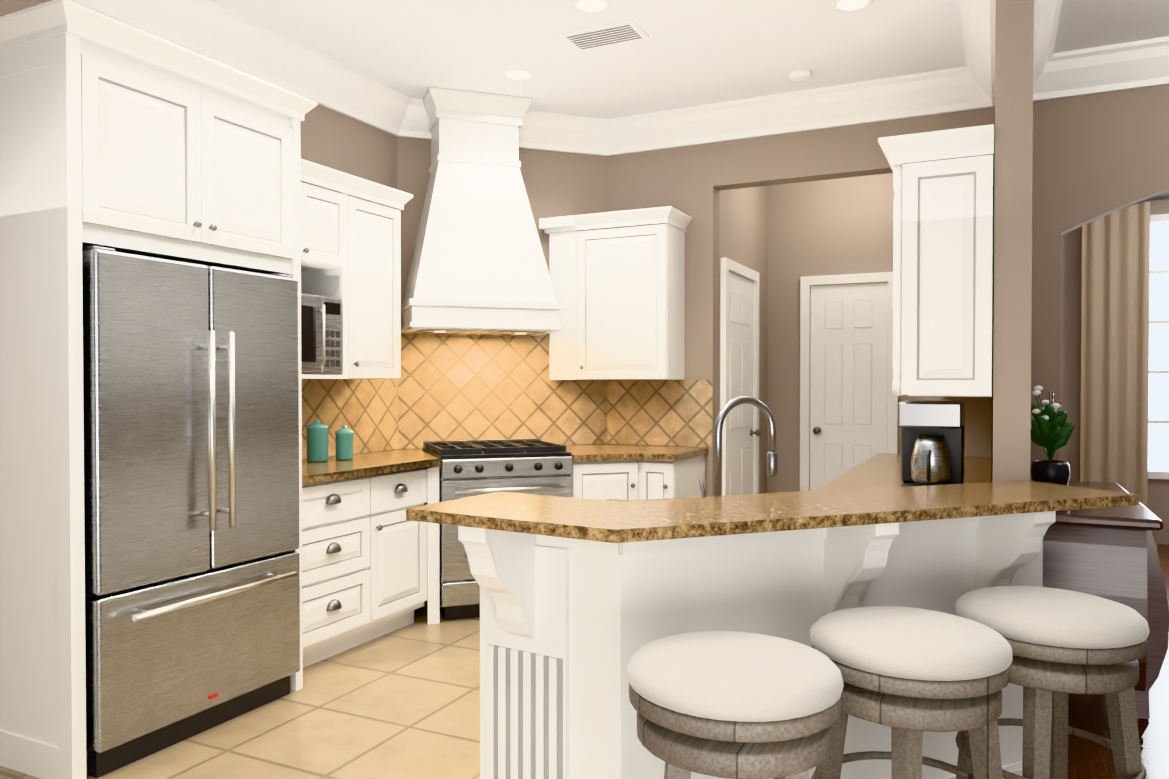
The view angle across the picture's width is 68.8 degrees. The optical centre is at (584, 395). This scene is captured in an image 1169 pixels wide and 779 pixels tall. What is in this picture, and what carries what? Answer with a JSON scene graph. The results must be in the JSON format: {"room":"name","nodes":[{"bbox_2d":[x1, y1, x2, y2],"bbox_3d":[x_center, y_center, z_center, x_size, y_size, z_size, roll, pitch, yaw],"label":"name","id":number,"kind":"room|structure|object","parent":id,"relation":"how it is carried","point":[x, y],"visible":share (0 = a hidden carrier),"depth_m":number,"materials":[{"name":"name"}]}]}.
{"room":"kitchen","nodes":[
{"label":"kitchen","id":0,"kind":"room"},
{"bbox_2d":[0,0,396,459],"bbox_3d":[-2.038,-0.267,3.784,0.140,3.080,3.650,0,1,26],"label":"wall","id":1,"kind":"structure","parent":0,"point":[333,139],"depth_m":4.95,"materials":[{"name":"beige paint"}]},
{"bbox_2d":[300,158,412,378],"bbox_3d":[-1.418,-0.617,4.459,0.379,1.060,1.207,0,1,26],"label":"upper cabinet","id":2,"kind":"object","parent":1,"relation":"attached to","point":[350,245],"visible":0.5,"depth_m":4.58,"materials":[{"name":"white wood"}]},
{"bbox_2d":[301,293,341,374],"bbox_3d":[-1.517,-0.305,4.239,0.343,0.398,0.625,0,1,26],"label":"microwave","id":3,"kind":"object","parent":2,"relation":"in","point":[321,343],"visible":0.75,"depth_m":4.30,"materials":[{"name":"silver metal"}]},
{"bbox_2d":[0,590,479,778],"bbox_3d":[-0.827,1.317,2.803,4.115,0.060,9.500,0,1,26],"label":"floor","id":4,"kind":"structure","parent":0,"point":[402,702],"depth_m":3.31,"materials":[{"name":"beige tile"}]},
{"bbox_2d":[0,0,316,778],"bbox_3d":[-1.739,0.006,3.382,0.747,2.545,1.120,0,1,26],"label":"tall cabinet","id":5,"kind":"object","parent":4,"relation":"on","point":[119,136],"visible":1,"depth_m":2.90,"materials":[{"name":"white"}]},
{"bbox_2d":[82,246,299,777],"bbox_3d":[-1.703,0.388,3.370,0.793,1.782,0.910,0,1,26],"label":"fridge","id":6,"kind":"object","parent":4,"relation":"on","point":[191,472],"visible":0.83,"depth_m":3.12,"materials":[{"name":"silver metal"}]},
{"bbox_2d":[302,469,426,667],"bbox_3d":[-1.343,0.831,4.348,0.628,0.868,1.038,0,1,26],"label":"base cabinet","id":7,"kind":"object","parent":4,"relation":"on","point":[364,560],"visible":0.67,"depth_m":4.21,"materials":[{"name":"white wood"}]},
{"bbox_2d":[302,449,439,485],"bbox_3d":[-1.054,0.368,4.838,0.716,0.040,2.180,0,1,26],"label":"countertop","id":8,"kind":"structure","parent":7,"relation":"on","point":[332,468],"depth_m":4.43,"materials":[{"name":"stone"}]},
{"bbox_2d":[306,420,328,461],"bbox_3d":[-1.415,0.239,4.529,0.113,0.222,0.114,0,1,26],"label":"canister","id":9,"kind":"object","parent":8,"relation":"on","point":[317,440],"visible":1,"depth_m":4.48,"materials":[{"name":"teal ceramic"}]},
{"bbox_2d":[335,425,353,459],"bbox_3d":[-1.300,0.256,4.629,0.096,0.187,0.098,0,1,26],"label":"canister","id":10,"kind":"object","parent":8,"relation":"on","point":[344,442],"visible":0.98,"depth_m":4.59,"materials":[{"name":"teal ceramic"}]},
{"bbox_2d":[423,439,572,619],"bbox_3d":[-0.527,0.772,5.105,0.756,0.965,0.757,0,1,-19],"label":"range","id":11,"kind":"object","parent":4,"relation":"on","point":[469,468],"visible":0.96,"depth_m":4.79,"materials":[{"name":"grey metal"}]},
{"bbox_2d":[571,460,646,499],"bbox_3d":[0.015,0.816,5.396,0.885,0.868,0.843,0,1,26],"label":"base cabinet","id":12,"kind":"object","parent":4,"relation":"on","point":[631,480],"depth_m":5.04,"materials":[{"name":"white wood"}]},
{"bbox_2d":[563,444,708,461],"bbox_3d":[0.126,0.361,5.364,1.062,0.040,0.929,0,1,26],"label":"countertop","id":13,"kind":"structure","parent":12,"relation":"on","point":[588,452],"depth_m":5.21,"materials":[{"name":"stone"}]},
{"bbox_2d":[647,455,704,499],"bbox_3d":[0.549,0.817,5.350,0.234,0.868,0.597,0,1,26],"label":"base cabinet","id":14,"kind":"object","parent":4,"relation":"on","point":[665,479],"depth_m":5.10,"materials":[{"name":"white wood"}]},
{"bbox_2d":[627,631,843,778],"bbox_3d":[0.298,0.908,1.719,0.431,0.792,0.430,0,1,26],"label":"stool","id":15,"kind":"object","parent":4,"relation":"on","point":[735,704],"visible":1,"depth_m":1.57,"materials":[{"name":"fabric"}]},
{"bbox_2d":[406,453,1139,778],"bbox_3d":[1.087,0.778,3.416,1.760,1.000,3.604,0,1,26],"label":"peninsula bar","id":16,"kind":"object","parent":4,"relation":"on","point":[583,602],"visible":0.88,"depth_m":2.29,"materials":[{"name":"white painted wood"},{"name":"granite"}]},
{"bbox_2d":[698,396,776,497],"bbox_3d":[0.468,0.190,2.589,0.192,0.376,0.204,0,1,26],"label":"faucet","id":17,"kind":"object","parent":16,"relation":"on","point":[728,407],"visible":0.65,"depth_m":2.57,"materials":[{"name":"silver metal"}]},
{"bbox_2d":[898,401,964,486],"bbox_3d":[1.307,0.196,3.220,0.220,0.345,0.301,0,1,26],"label":"coffee maker","id":18,"kind":"object","parent":16,"relation":"on","point":[933,442],"visible":0.88,"depth_m":3.15,"materials":[{"name":"grey plastic"}]},
{"bbox_2d":[810,606,1012,778],"bbox_3d":[0.727,0.905,1.928,0.473,0.792,0.473,0,1,26],"label":"stool","id":19,"kind":"object","parent":4,"relation":"on","point":[910,675],"visible":0.98,"depth_m":1.78,"materials":[{"name":"fabric"}]},
{"bbox_2d":[397,137,606,589],"bbox_3d":[-0.545,-0.294,5.722,1.140,3.080,1.140,0,1,26],"label":"wall","id":20,"kind":"structure","parent":0,"point":[558,184],"depth_m":5.69,"materials":[{"name":"beige paint"}]},
{"bbox_2d":[401,87,561,335],"bbox_3d":[-0.656,-1.103,5.266,0.910,1.445,0.562,0,1,-19],"label":"range hood","id":21,"kind":"object","parent":20,"relation":"attached to","point":[478,266],"visible":0.94,"depth_m":5.13,"materials":[{"name":"white painted wood"}]},
{"bbox_2d":[209,0,1168,118],"bbox_3d":[2.464,-1.837,3.721,9.200,0.060,8.300,0,1,26],"label":"ceiling","id":22,"kind":"structure","parent":0,"point":[689,53],"depth_m":4.40,"materials":[{"name":"white paint"}]},
{"bbox_2d":[501,68,534,80],"bbox_3d":[-0.378,-1.819,4.853,0.190,0.006,0.190,0,1,26],"label":"recessed light","id":23,"kind":"object","parent":22,"relation":"in","point":[516,74],"visible":1,"depth_m":4.84,"materials":[{"name":"white"}]},
{"bbox_2d":[571,0,611,13],"bbox_3d":[0.032,-1.807,3.955,0.190,0.006,0.190,0,1,26],"label":"recessed light","id":24,"kind":"object","parent":22,"relation":"in","point":[591,6],"visible":1,"depth_m":3.96,"materials":[{"name":"white"}]},
{"bbox_2d":[559,19,648,51],"bbox_3d":[0.099,-1.806,4.300,0.400,0.015,0.220,0,1,26],"label":"ceiling vent","id":25,"kind":"object","parent":22,"relation":"in","point":[631,30],"visible":0.96,"depth_m":4.28,"materials":[{"name":"white metal"}]},
{"bbox_2d":[790,69,810,81],"bbox_3d":[1.220,-1.805,4.824,0.118,0.034,0.120,0,1,26],"label":"recessed light","id":26,"kind":"object","parent":22,"relation":"attached to","point":[798,75],"visible":1,"depth_m":4.79,"materials":[{"name":"white"}]},
{"bbox_2d":[831,0,873,12],"bbox_3d":[1.235,-1.807,3.939,0.190,0.006,0.190,0,1,26],"label":"recessed light","id":27,"kind":"object","parent":22,"relation":"in","point":[845,6],"visible":1,"depth_m":3.96,"materials":[{"name":"white"}]},
{"bbox_2d":[719,185,774,495],"bbox_3d":[1.128,-0.302,6.262,0.180,3.080,1.290,0,1,26],"label":"wall","id":28,"kind":"structure","parent":0,"point":[746,215],"depth_m":6.19,"materials":[{"name":"beige"}]},
{"bbox_2d":[771,173,927,492],"bbox_3d":[2.213,-0.305,6.525,1.905,3.080,0.190,0,1,26],"label":"wall","id":29,"kind":"structure","parent":0,"point":[806,313],"depth_m":6.60,"materials":[{"name":"beige paint"}]},
{"bbox_2d":[607,85,1168,495],"bbox_3d":[3.606,-0.274,4.268,7.600,3.080,0.140,0,1,26],"label":"wall","id":30,"kind":"structure","parent":0,"point":[1097,156],"depth_m":4.87,"materials":[{"name":"beige paint"}]},
{"bbox_2d":[539,206,691,379],"bbox_3d":[0.202,-0.633,5.608,0.920,1.060,0.399,0,1,26],"label":"upper cabinet","id":31,"kind":"object","parent":30,"relation":"attached to","point":[617,278],"visible":0.98,"depth_m":5.46,"materials":[{"name":"white wood"}]},
{"bbox_2d":[71,0,1168,155],"bbox_3d":[2.050,-1.687,2.341,8.460,0.200,4.650,0,1,26],"label":"crown molding","id":32,"kind":"structure","parent":30,"relation":"attached to","point":[211,30],"depth_m":4.78,"materials":[{"name":"white wood"}]},
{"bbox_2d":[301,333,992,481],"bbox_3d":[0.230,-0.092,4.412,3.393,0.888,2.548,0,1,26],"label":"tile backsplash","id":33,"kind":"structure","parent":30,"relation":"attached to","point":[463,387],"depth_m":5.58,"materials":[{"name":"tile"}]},
{"bbox_2d":[993,0,1033,481],"bbox_3d":[1.910,-0.268,3.845,0.115,3.080,2.100,0,1,26],"label":"column","id":34,"kind":"structure","parent":0,"point":[1014,34],"depth_m":2.90,"materials":[{"name":"beige paint"}]},
{"bbox_2d":[886,140,994,396],"bbox_3d":[1.376,-0.428,3.255,0.326,0.857,0.602,0,1,26],"label":"upper cabinet","id":35,"kind":"object","parent":34,"relation":"attached to","point":[943,261],"depth_m":2.98,"materials":[{"name":"white wood"}]},
{"bbox_2d":[1059,191,1168,544],"bbox_3d":[6.016,-0.305,6.490,5.200,3.080,0.140,0,1,26],"label":"wall","id":36,"kind":"structure","parent":0,"point":[1070,356],"depth_m":7.28,"materials":[{"name":"beige paint"}]},
{"bbox_2d":[1080,195,1168,507],"bbox_3d":[5.255,-0.210,6.648,2.745,2.845,0.067,0,1,26],"label":"drapes","id":37,"kind":"object","parent":36,"relation":"hanging from","point":[1115,343],"visible":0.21,"depth_m":7.06,"materials":[{"name":"fabric"}]},
{"bbox_2d":[1148,214,1168,478],"bbox_3d":[5.324,-0.393,6.724,1.670,2.170,0.030,0,1,26],"label":"dining room window","id":38,"kind":"structure","parent":36,"relation":"in","point":[1158,429],"depth_m":7.02,"materials":[{"name":"white glass"}]},
{"bbox_2d":[1068,544,1168,778],"bbox_3d":[3.683,1.334,1.564,5.085,0.060,11.200,0,1,26],"label":"floor","id":39,"kind":"structure","parent":0,"point":[1088,759],"depth_m":3.24,"materials":[{"name":"brown wood"}]},
{"bbox_2d":[955,586,1149,778],"bbox_3d":[1.156,0.902,2.137,0.468,0.792,0.468,0,1,26],"label":"stool","id":40,"kind":"object","parent":39,"relation":"on","point":[1063,643],"visible":0.88,"depth_m":2.00,"materials":[{"name":"fabric"}]},
{"bbox_2d":[1030,479,1168,744],"bbox_3d":[2.167,0.854,3.686,0.487,0.840,1.290,0,1,26],"label":"chest","id":41,"kind":"object","parent":39,"relation":"on","point":[1110,553],"visible":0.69,"depth_m":3.11,"materials":[{"name":"brown wood"}]},
{"bbox_2d":[1030,385,1074,485],"bbox_3d":[2.112,0.192,3.864,0.192,0.473,0.190,0,1,26],"label":"potted plant","id":42,"kind":"object","parent":41,"relation":"on","point":[1052,429],"visible":0.98,"depth_m":3.82,"materials":[{"name":"green plant"}]}
]}

